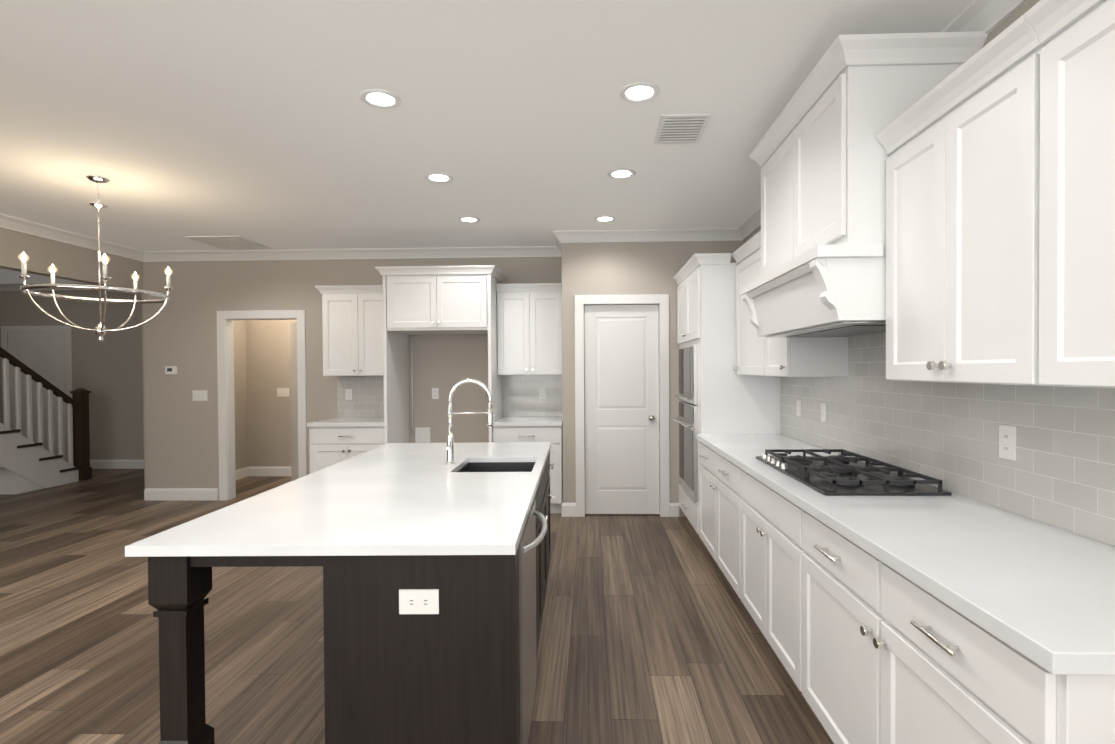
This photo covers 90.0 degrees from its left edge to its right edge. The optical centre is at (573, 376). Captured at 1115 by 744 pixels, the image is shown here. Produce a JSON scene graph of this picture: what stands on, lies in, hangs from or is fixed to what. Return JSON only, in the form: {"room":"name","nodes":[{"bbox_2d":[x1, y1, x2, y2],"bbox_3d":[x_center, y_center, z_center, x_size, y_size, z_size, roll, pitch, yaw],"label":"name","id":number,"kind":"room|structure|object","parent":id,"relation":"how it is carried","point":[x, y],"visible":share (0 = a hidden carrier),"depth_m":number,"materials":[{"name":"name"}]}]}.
{"room":"kitchen","nodes":[
{"label":"kitchen","id":0,"kind":"room"},
{"bbox_2d":[0,290,139,459],"bbox_3d":[-7.505,-0.010,8.322,5.625,2.740,0.120,0,1,2],"label":"wall","id":1,"kind":"structure","parent":0,"point":[108,371],"depth_m":8.25,"materials":[{"name":"beige paint"}]},
{"bbox_2d":[1,325,72,461],"bbox_3d":[-7.957,0.303,8.270,1.060,2.120,0.019,0,1,2],"label":"door frame","id":2,"kind":"structure","parent":1,"relation":"attached to","point":[4,329],"depth_m":8.25,"materials":[{"name":"white paint"}]},
{"bbox_2d":[8,332,66,460],"bbox_3d":[-7.957,0.342,8.273,0.860,2.018,0.010,0,1,2],"label":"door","id":3,"kind":"structure","parent":1,"relation":"in","point":[42,354],"depth_m":8.26,"materials":[{"name":"white paint"}]},
{"bbox_2d":[0,283,98,290],"bbox_3d":[-7.590,-1.329,8.209,5.535,0.100,0.078,0,1,2],"label":"crown molding","id":4,"kind":"structure","parent":1,"relation":"attached to","point":[3,286],"depth_m":8.22,"materials":[{"name":"white paint"}]},
{"bbox_2d":[66,460,143,468],"bbox_3d":[-7.573,1.295,8.273,5.535,0.132,0.015,0,1,2],"label":"baseboard","id":5,"kind":"structure","parent":1,"relation":"attached to","point":[95,464],"depth_m":8.24,"materials":[{"name":"white paint"}]},
{"bbox_2d":[0,228,145,487],"bbox_3d":[-4.915,0.042,2.881,0.121,2.740,10.560,0,1,2],"label":"wall","id":6,"kind":"structure","parent":0,"point":[73,263],"depth_m":5.36,"materials":[{"name":"beige paint"}]},
{"bbox_2d":[0,213,143,261],"bbox_3d":[-4.854,-1.266,1.873,0.078,0.100,8.580,0,1,2],"label":"crown molding","id":7,"kind":"structure","parent":6,"relation":"attached to","point":[8,222],"depth_m":5.22,"materials":[{"name":"white paint"}]},
{"bbox_2d":[233,320,248,469],"bbox_3d":[-4.518,-0.011,6.921,0.120,2.740,1.260,0,1,2],"label":"wall","id":8,"kind":"structure","parent":0,"point":[241,350],"depth_m":7.45,"materials":[{"name":"beige paint"}]},
{"bbox_2d":[235,466,248,479],"bbox_3d":[-4.442,1.292,6.933,0.015,0.132,1.255,0,1,2],"label":"baseboard","id":9,"kind":"structure","parent":8,"relation":"attached to","point":[241,473],"depth_m":7.44,"materials":[{"name":"white paint"}]},
{"bbox_2d":[245,320,296,465],"bbox_3d":[-3.422,-0.026,7.598,2.270,2.740,0.120,0,1,2],"label":"wall","id":10,"kind":"structure","parent":0,"point":[262,409],"depth_m":7.56,"materials":[{"name":"beige paint"}]},
{"bbox_2d":[249,466,291,475],"bbox_3d":[-3.416,1.278,7.547,2.030,0.132,0.015,0,1,2],"label":"baseboard","id":11,"kind":"structure","parent":10,"relation":"attached to","point":[253,470],"depth_m":7.56,"materials":[{"name":"white paint"}]},
{"bbox_2d":[277,388,288,396],"bbox_3d":[-3.938,0.207,7.551,0.165,0.117,0.010,0,1,2],"label":"light switch","id":12,"kind":"object","parent":10,"relation":"attached to","point":[282,392],"visible":1,"depth_m":7.55,"materials":[{"name":"white plastic"}]},
{"bbox_2d":[143,257,561,498],"bbox_3d":[-1.553,-0.020,6.141,6.405,2.740,0.120,0,1,2],"label":"wall","id":13,"kind":"structure","parent":0,"point":[180,333],"depth_m":6.13,"materials":[{"name":"beige paint"}]},
{"bbox_2d":[165,366,176,373],"bbox_3d":[-4.447,-0.072,6.155,0.120,0.090,0.025,0,1,2],"label":"thermostat","id":14,"kind":"object","parent":13,"relation":"attached to","point":[170,369],"visible":1,"depth_m":6.14,"materials":[{"name":"white plastic"}]},
{"bbox_2d":[144,488,218,500],"bbox_3d":[-4.348,1.301,6.175,0.830,0.132,0.015,0,1,2],"label":"baseboard","id":15,"kind":"structure","parent":13,"relation":"attached to","point":[211,494],"depth_m":6.17,"materials":[{"name":"white paint"}]},
{"bbox_2d":[192,390,207,400],"bbox_3d":[-4.130,0.206,6.156,0.165,0.117,0.010,0,1,2],"label":"light switch","id":16,"kind":"object","parent":13,"relation":"attached to","point":[199,395],"visible":1,"depth_m":6.15,"materials":[{"name":"white plastic"}]},
{"bbox_2d":[217,310,306,500],"bbox_3d":[-3.427,0.316,6.202,0.982,2.091,0.158,0,1,2],"label":"door frame","id":17,"kind":"structure","parent":13,"relation":"attached to","point":[226,402],"depth_m":6.13,"materials":[{"name":"white paint"}]},
{"bbox_2d":[290,322,298,480],"bbox_3d":[-3.252,0.349,6.580,0.508,1.988,0.636,0,1,2],"label":"hall door","id":18,"kind":"structure","parent":13,"relation":"in","point":[294,404],"depth_m":6.69,"materials":[{"name":"white paint"}]},
{"bbox_2d":[315,285,383,375],"bbox_3d":[-2.249,-0.476,5.904,0.811,0.928,0.379,0,1,2],"label":"upper cabinet","id":19,"kind":"object","parent":13,"relation":"attached to","point":[352,320],"visible":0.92,"depth_m":5.75,"materials":[{"name":"white paint"}]},
{"bbox_2d":[144,246,560,261],"bbox_3d":[-2.381,-1.334,6.050,4.560,0.100,0.078,0,1,2],"label":"crown molding","id":20,"kind":"structure","parent":13,"relation":"attached to","point":[520,251],"depth_m":6.05,"materials":[{"name":"white paint"}]},
{"bbox_2d":[411,338,429,442],"bbox_3d":[-1.670,0.152,6.076,0.198,1.160,0.019,0,1,2],"label":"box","id":21,"kind":"object","parent":13,"relation":"attached to","point":[422,434],"visible":0.88,"depth_m":6.08,"materials":[{"name":"white"}]},
{"bbox_2d":[432,388,438,398],"bbox_3d":[-1.511,0.180,6.078,0.072,0.117,0.008,0,1,2],"label":"electrical outlet","id":22,"kind":"object","parent":13,"relation":"attached to","point":[435,393],"depth_m":6.08,"materials":[{"name":"white plastic"}]},
{"bbox_2d":[337,375,561,416],"bbox_3d":[-1.344,0.207,6.075,2.494,0.454,0.006,0,1,2],"label":"tile backsplash","id":23,"kind":"structure","parent":13,"relation":"attached to","point":[521,396],"depth_m":6.05,"materials":[{"name":"grey tile"}]},
{"bbox_2d":[346,389,351,399],"bbox_3d":[-2.461,0.192,6.100,0.072,0.117,0.008,0,1,2],"label":"electrical outlet","id":24,"kind":"object","parent":23,"relation":"attached to","point":[348,391],"depth_m":6.10,"materials":[{"name":"white plastic"}]},
{"bbox_2d":[539,388,545,398],"bbox_3d":[-0.342,0.180,6.036,0.072,0.117,0.008,0,1,2],"label":"electrical outlet","id":25,"kind":"object","parent":23,"relation":"attached to","point":[542,391],"depth_m":6.03,"materials":[{"name":"white plastic"}]},
{"bbox_2d":[496,283,561,374],"bbox_3d":[-0.447,-0.487,5.850,0.675,0.928,0.379,0,1,2],"label":"upper cabinet","id":26,"kind":"object","parent":13,"relation":"attached to","point":[529,328],"visible":0.85,"depth_m":5.70,"materials":[{"name":"white paint"}]},
{"bbox_2d":[0,469,833,743],"bbox_3d":[-4.454,1.431,3.135,12.320,0.050,11.300,0,1,2],"label":"floor","id":27,"kind":"structure","parent":0,"point":[650,632],"depth_m":2.94,"materials":[{"name":"brown wood"}]},
{"bbox_2d":[0,347,91,493],"bbox_3d":[-7.031,-0.275,5.694,1.033,3.328,3.543,0,1,2],"label":"staircase","id":28,"kind":"structure","parent":27,"relation":"on","point":[27,464],"depth_m":6.82,"materials":[{"name":"white paint"}]},
{"bbox_2d":[307,417,383,473],"bbox_3d":[-2.223,0.902,5.775,0.767,0.915,0.671,0,1,2],"label":"base cabinet","id":29,"kind":"object","parent":27,"relation":"on","point":[333,441],"visible":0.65,"depth_m":5.48,"materials":[{"name":"white paint"}]},
{"bbox_2d":[148,450,553,743],"bbox_3d":[-0.680,0.945,2.755,1.210,0.886,2.227,0,1,2],"label":"kitchen island","id":30,"kind":"object","parent":27,"relation":"on","point":[435,567],"depth_m":1.65,"materials":[{"name":"wood"}]},
{"bbox_2d":[125,442,550,557],"bbox_3d":[-0.729,0.487,2.750,1.190,0.030,2.308,0,1,2],"label":"island countertop","id":31,"kind":"structure","parent":30,"relation":"on","point":[391,500],"depth_m":1.98,"materials":[{"name":"white stone"}]},
{"bbox_2d":[445,379,494,464],"bbox_3d":[-0.559,0.238,2.981,0.266,0.459,0.083,0,1,2],"label":"faucet","id":32,"kind":"object","parent":31,"relation":"on","point":[490,412],"visible":1,"depth_m":2.99,"materials":[{"name":"silver metal"}]},
{"bbox_2d":[375,265,505,444],"bbox_3d":[-1.315,0.143,5.714,1.163,2.423,0.719,0,1,2],"label":"surround","id":33,"kind":"object","parent":27,"relation":"on","point":[439,300],"visible":0.81,"depth_m":5.41,"materials":[{"name":"white paint"}]},
{"bbox_2d":[493,416,562,512],"bbox_3d":[-0.442,0.891,5.721,0.677,0.915,0.671,0,1,2],"label":"base cabinet","id":34,"kind":"object","parent":27,"relation":"on","point":[531,429],"visible":0.42,"depth_m":5.42,"materials":[{"name":"white paint"}]},
{"bbox_2d":[699,442,735,591],"bbox_3d":[1.264,0.926,3.707,0.633,0.876,1.200,0,1,2],"label":"base cabinet","id":35,"kind":"object","parent":27,"relation":"on","point":[717,476],"depth_m":3.65,"materials":[{"name":"white paint"}]},
{"bbox_2d":[673,253,780,533],"bbox_3d":[1.260,0.201,4.796,0.699,2.298,1.100,0,1,2],"label":"tall cabinet","id":36,"kind":"object","parent":27,"relation":"on","point":[717,395],"visible":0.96,"depth_m":4.30,"materials":[{"name":"white paint"}]},
{"bbox_2d":[736,466,795,683],"bbox_3d":[1.232,0.939,2.658,0.633,0.876,0.900,0,1,2],"label":"base cabinet","id":37,"kind":"object","parent":27,"relation":"on","point":[765,521],"depth_m":2.62,"materials":[{"name":"white paint"}]},
{"bbox_2d":[796,506,1114,743],"bbox_3d":[1.201,0.953,1.601,0.633,0.876,1.216,0,1,2],"label":"base cabinet","id":38,"kind":"object","parent":27,"relation":"on","point":[955,618],"depth_m":1.48,"materials":[{"name":"white paint"}]},
{"bbox_2d":[696,434,1114,677],"bbox_3d":[1.220,0.482,2.637,0.652,0.040,3.332,0,1,2],"label":"countertop","id":39,"kind":"structure","parent":38,"relation":"on","point":[1044,591],"depth_m":1.47,"materials":[{"name":"white stone"}]},
{"bbox_2d":[756,449,951,495],"bbox_3d":[1.248,0.434,2.651,0.490,0.054,0.920,0,1,2],"label":"cooktop","id":40,"kind":"object","parent":39,"relation":"in","point":[842,474],"visible":1,"depth_m":2.47,"materials":[{"name":"grey metal"}]},
{"bbox_2d":[0,0,973,282],"bbox_3d":[-4.471,-1.359,3.100,12.320,0.050,11.300,0,1,2],"label":"ceiling","id":41,"kind":"structure","parent":0,"point":[176,122],"depth_m":2.85,"materials":[{"name":"white paint"}]},
{"bbox_2d":[18,175,172,341],"bbox_3d":[-3.238,-0.794,3.801,0.799,1.112,0.797,0,1,2],"label":"chandelier","id":42,"kind":"object","parent":41,"relation":"hanging from","point":[100,330],"visible":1,"depth_m":3.78,"materials":[{"name":"silver metal"}]},
{"bbox_2d":[185,236,270,248],"bbox_3d":[-3.503,-1.365,5.683,0.540,0.014,0.540,0,1,2],"label":"ceiling vent","id":43,"kind":"object","parent":41,"relation":"in","point":[230,242],"visible":1,"depth_m":5.63,"materials":[{"name":"white paint"}]},
{"bbox_2d":[360,88,401,108],"bbox_3d":[-0.936,-1.346,2.704,0.194,0.009,0.194,0,1,2],"label":"recessed light","id":44,"kind":"object","parent":41,"relation":"in","point":[380,98],"visible":1,"depth_m":2.70,"materials":[{"name":"white paint"}]},
{"bbox_2d":[424,173,452,182],"bbox_3d":[-0.923,-1.360,3.814,0.194,0.009,0.194,0,1,2],"label":"recessed light","id":45,"kind":"object","parent":41,"relation":"in","point":[439,177],"visible":1,"depth_m":3.81,"materials":[{"name":"white paint"}]},
{"bbox_2d":[458,216,479,222],"bbox_3d":[-0.916,-1.373,4.874,0.194,0.009,0.194,0,1,2],"label":"recessed light","id":46,"kind":"object","parent":41,"relation":"in","point":[467,219],"visible":1,"depth_m":4.87,"materials":[{"name":"white paint"}]},
{"bbox_2d":[594,216,615,221],"bbox_3d":[0.275,-1.380,4.878,0.194,0.009,0.194,0,1,2],"label":"recessed light","id":47,"kind":"object","parent":41,"relation":"in","point":[605,218],"visible":0.98,"depth_m":4.87,"materials":[{"name":"white paint"}]},
{"bbox_2d":[607,168,635,178],"bbox_3d":[0.321,-1.367,3.756,0.194,0.009,0.194,0,1,2],"label":"recessed light","id":48,"kind":"object","parent":41,"relation":"in","point":[622,173],"visible":1,"depth_m":3.75,"materials":[{"name":"white paint"}]},
{"bbox_2d":[619,82,659,102],"bbox_3d":[0.313,-1.353,2.656,0.194,0.009,0.194,0,1,2],"label":"recessed light","id":49,"kind":"object","parent":41,"relation":"in","point":[636,92],"visible":1,"depth_m":2.65,"materials":[{"name":"white paint"}]},
{"bbox_2d":[654,114,711,143],"bbox_3d":[0.590,-1.358,3.068,0.260,0.012,0.360,0,1,2],"label":"ceiling vent","id":50,"kind":"object","parent":41,"relation":"in","point":[681,128],"visible":1,"depth_m":3.03,"materials":[{"name":"white metal"}]},
{"bbox_2d":[561,241,743,515],"bbox_3d":[0.767,-0.028,5.686,1.740,2.740,0.650,0,1,2],"label":"wall","id":51,"kind":"structure","parent":0,"point":[625,268],"depth_m":5.36,"materials":[{"name":"beige paint"}]},
{"bbox_2d":[552,244,560,255],"bbox_3d":[-0.151,-1.342,5.662,0.078,0.100,0.540,0,1,2],"label":"crown molding","id":52,"kind":"structure","parent":51,"relation":"attached to","point":[556,250],"depth_m":5.98,"materials":[{"name":"white paint"}]},
{"bbox_2d":[584,305,658,513],"bbox_3d":[0.465,0.319,5.390,0.718,2.032,0.109,0,1,2],"label":"pantry door","id":53,"kind":"structure","parent":51,"relation":"in","point":[621,349],"depth_m":5.41,"materials":[{"name":"white paint"}]},
{"bbox_2d":[575,294,669,516],"bbox_3d":[0.465,0.279,5.414,0.902,2.136,0.119,0,1,2],"label":"door frame","id":54,"kind":"structure","parent":51,"relation":"attached to","point":[662,300],"depth_m":5.35,"materials":[{"name":"white paint"}]},
{"bbox_2d":[553,228,735,243],"bbox_3d":[0.664,-1.343,5.308,1.728,0.100,0.078,0,1,2],"label":"crown molding","id":55,"kind":"structure","parent":51,"relation":"attached to","point":[724,234],"depth_m":5.31,"materials":[{"name":"white paint"}]},
{"bbox_2d":[744,0,1052,525],"bbox_3d":[1.615,0.001,2.934,0.120,2.740,11.300,0,1,2],"label":"wall","id":56,"kind":"structure","parent":0,"point":[1012,18],"depth_m":1.95,"materials":[{"name":"beige paint"}]},
{"bbox_2d":[731,230,847,376],"bbox_3d":[1.384,-0.471,3.721,0.379,0.928,1.122,0,1,2],"label":"upper cabinet","id":57,"kind":"object","parent":56,"relation":"attached to","point":[756,355],"visible":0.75,"depth_m":3.47,"materials":[{"name":"white paint"}]},
{"bbox_2d":[741,31,987,337],"bbox_3d":[1.238,-0.741,2.638,0.603,1.060,1.167,0,1,2],"label":"range hood","id":58,"kind":"object","parent":56,"relation":"attached to","point":[818,155],"visible":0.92,"depth_m":2.15,"materials":[{"name":"white paint"}]},
{"bbox_2d":[736,0,1027,240],"bbox_3d":[1.460,-1.299,1.357,0.078,0.100,7.930,0,1,2],"label":"crown molding","id":59,"kind":"structure","parent":56,"relation":"attached to","point":[986,16],"depth_m":2.04,"materials":[{"name":"white paint"}]},
{"bbox_2d":[781,332,1114,545],"bbox_3d":[1.542,0.098,2.621,0.006,0.724,3.330,0,1,2],"label":"tile backsplash","id":60,"kind":"structure","parent":56,"relation":"attached to","point":[1059,472],"depth_m":2.10,"materials":[{"name":"grey tile"}]},
{"bbox_2d":[796,400,800,416],"bbox_3d":[1.574,0.219,3.909,0.009,0.117,0.072,0,1,2],"label":"outlet","id":61,"kind":"object","parent":60,"relation":"attached to","point":[798,402],"depth_m":3.90,"materials":[{"name":"white plastic"}]},
{"bbox_2d":[821,403,826,422],"bbox_3d":[1.561,0.224,3.489,0.009,0.117,0.072,0,1,2],"label":"outlet","id":62,"kind":"object","parent":60,"relation":"attached to","point":[823,406],"depth_m":3.48,"materials":[{"name":"white plastic"}]},
{"bbox_2d":[999,425,1015,460],"bbox_3d":[1.515,0.229,1.950,0.009,0.117,0.072,0,1,2],"label":"outlet","id":63,"kind":"object","parent":60,"relation":"attached to","point":[1007,442],"depth_m":1.94,"materials":[{"name":"white plastic"}]},
{"bbox_2d":[880,12,1027,384],"bbox_3d":[1.342,-0.447,1.752,0.345,0.928,0.721,0,1,2],"label":"upper cabinet","id":64,"kind":"object","parent":56,"relation":"attached to","point":[1000,210],"depth_m":1.68,"materials":[{"name":"white paint"}]},
{"bbox_2d":[1024,0,1114,387],"bbox_3d":[1.320,-0.438,1.030,0.345,0.928,0.722,0,1,2],"label":"upper cabinet","id":65,"kind":"object","parent":56,"relation":"attached to","point":[1069,109],"depth_m":1.31,"materials":[{"name":"white paint"}]}
]}

